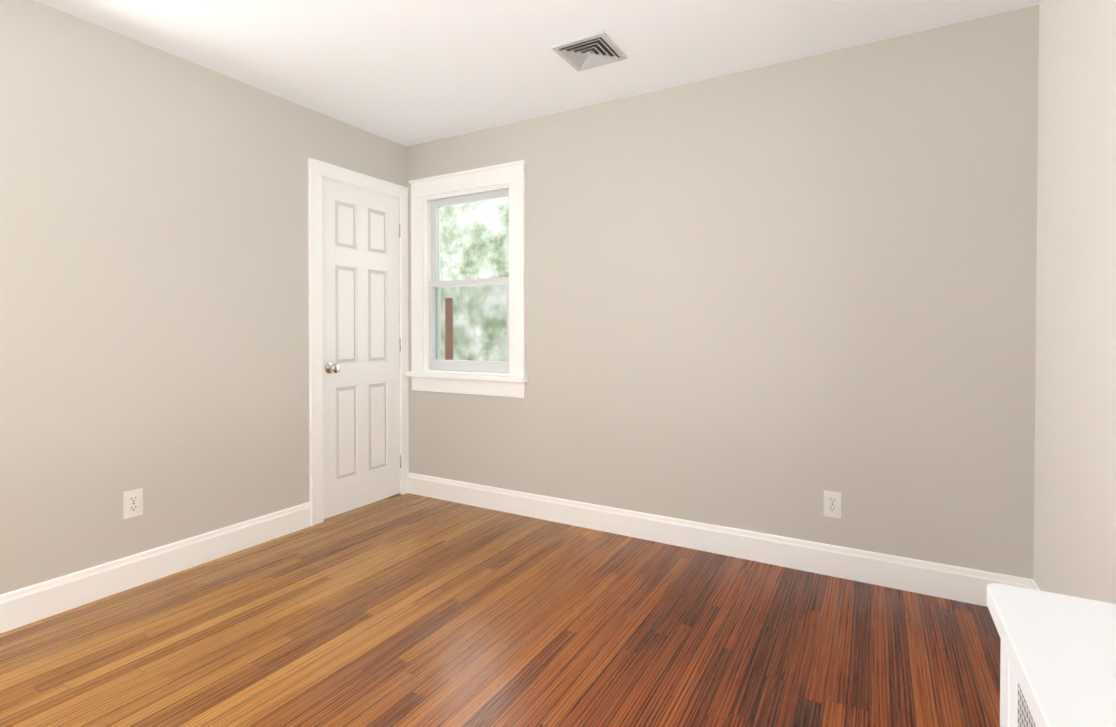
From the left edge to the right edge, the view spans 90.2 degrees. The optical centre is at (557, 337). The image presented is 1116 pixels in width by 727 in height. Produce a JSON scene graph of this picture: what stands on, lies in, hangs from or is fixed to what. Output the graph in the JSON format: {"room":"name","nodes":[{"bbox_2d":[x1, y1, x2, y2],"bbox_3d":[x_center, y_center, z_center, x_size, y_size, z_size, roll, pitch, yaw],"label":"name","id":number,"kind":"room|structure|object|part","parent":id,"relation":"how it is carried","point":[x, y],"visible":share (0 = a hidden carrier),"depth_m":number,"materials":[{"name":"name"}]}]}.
{"room":"empty bedroom","nodes":[
{"label":"empty bedroom","id":0,"kind":"room"},
{"bbox_2d":[0,0,405,594],"bbox_3d":[-2.040,-0.101,2.118,0.150,2.330,3.850,0,1,30],"label":"wall","id":1,"kind":"structure","parent":0,"point":[154,316],"depth_m":2.40,"materials":[{"name":"paint"}]},
{"bbox_2d":[123,488,142,518],"bbox_3d":[-1.810,0.706,2.370,0.007,0.115,0.070,0,1,30],"label":"electrical outlet","id":2,"kind":"object","parent":1,"relation":"attached to","point":[132,503],"visible":1,"depth_m":2.37,"materials":[{"name":"white plastic"}]},
{"bbox_2d":[0,502,310,632],"bbox_3d":[-2.117,1.000,1.829,0.015,0.135,2.950,0,1,30],"label":"baseboard","id":3,"kind":"structure","parent":1,"relation":"attached to","point":[32,603],"depth_m":2.38,"materials":[{"name":"white wood"}]},
{"bbox_2d":[308,158,408,525],"bbox_3d":[-1.261,0.023,3.459,0.174,2.051,0.748,0,1,30],"label":"door frame","id":4,"kind":"structure","parent":1,"relation":"attached to","point":[317,170],"depth_m":3.15,"materials":[{"name":"white wood"}]},
{"bbox_2d":[322,178,400,518],"bbox_3d":[-1.189,0.062,3.433,0.103,1.957,0.618,0,1,30],"label":"door","id":5,"kind":"structure","parent":1,"relation":"in","point":[361,354],"depth_m":3.42,"materials":[{"name":"white wood"}]},
{"bbox_3d":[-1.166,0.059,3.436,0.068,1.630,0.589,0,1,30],"label":"knob","id":6,"kind":"part","parent":5,"relation":"part of","materials":[{"name":"silver metal"}]},
{"bbox_2d":[0,493,1000,726],"bbox_3d":[-0.513,1.133,1.347,4.480,0.120,4.900,0,1,30],"label":"floor","id":7,"kind":"structure","parent":0,"point":[406,610],"depth_m":1.95,"materials":[{"name":"brown wood"}]},
{"bbox_2d":[987,583,1115,726],"bbox_3d":[0.349,0.699,-0.020,0.396,0.780,1.418,0,1,30],"label":"radiator cover","id":8,"kind":"object","parent":7,"relation":"on","point":[1057,660],"visible":1,"depth_m":0.55,"materials":[{"name":"white wood"}]},
{"bbox_2d":[35,0,1040,146],"bbox_3d":[-0.513,-1.317,1.319,3.580,0.120,4.000,0,1,30],"label":"ceiling","id":9,"kind":"structure","parent":0,"point":[406,73],"depth_m":2.39,"materials":[{"name":"white paint"}]},
{"bbox_2d":[551,31,626,71],"bbox_3d":[0.141,-1.261,2.466,0.250,0.017,0.250,0,1,30],"label":"ceiling vent","id":10,"kind":"object","parent":9,"relation":"in","point":[601,48],"visible":1,"depth_m":2.45,"materials":[{"name":"silver metal"}]},
{"bbox_2d":[406,5,1038,578],"bbox_3d":[0.441,-0.111,3.005,3.580,2.330,0.150,0,1,30],"label":"wall","id":11,"kind":"structure","parent":0,"point":[778,299],"depth_m":2.56,"materials":[{"name":"paint"}]},
{"bbox_2d":[406,160,527,397],"bbox_3d":[-0.557,-0.345,3.543,0.930,1.395,0.200,0,1,30],"label":"window","id":12,"kind":"structure","parent":11,"relation":"in","point":[513,175],"depth_m":3.54,"materials":[{"name":"white wood"}]},
{"bbox_3d":[-0.550,-0.352,3.555,0.676,1.126,0.084,0,1,30],"label":"window sash","id":13,"kind":"part","parent":12,"relation":"part of","materials":[{"name":"white wood"}]},
{"bbox_2d":[408,473,1032,606],"bbox_3d":[0.400,0.987,2.946,3.280,0.135,0.015,0,1,30],"label":"baseboard","id":14,"kind":"structure","parent":11,"relation":"attached to","point":[957,583],"depth_m":2.66,"materials":[{"name":"white wood"}]},
{"bbox_2d":[824,490,840,517],"bbox_3d":[1.223,0.742,2.477,0.070,0.115,0.007,0,1,30],"label":"electrical outlet","id":15,"kind":"object","parent":11,"relation":"attached to","point":[832,503],"visible":1,"depth_m":2.48,"materials":[{"name":"white plastic"}]},
{"bbox_2d":[1033,0,1115,603],"bbox_3d":[0.939,-0.081,0.418,0.150,2.330,3.850,0,1,30],"label":"wall","id":16,"kind":"structure","parent":0,"point":[1075,475],"depth_m":1.70,"materials":[{"name":"paint"}]},
{"bbox_2d":[1029,580,1039,589],"bbox_3d":[0.905,1.015,0.536,0.015,0.135,3.700,0,1,30],"label":"baseboard","id":17,"kind":"structure","parent":16,"relation":"attached to","point":[1033,585],"depth_m":2.10,"materials":[{"name":"white wood"}]},
{"label":"outside","id":18,"kind":"structure","parent":0,"visible":0},
{"bbox_2d":[440,198,508,361],"bbox_3d":[0.953,-1.471,5.177,10.000,7.000,0.743,0,1,30],"label":"window glass","id":19,"kind":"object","parent":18,"point":[451,258],"depth_m":6.71,"materials":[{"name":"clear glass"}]}
]}

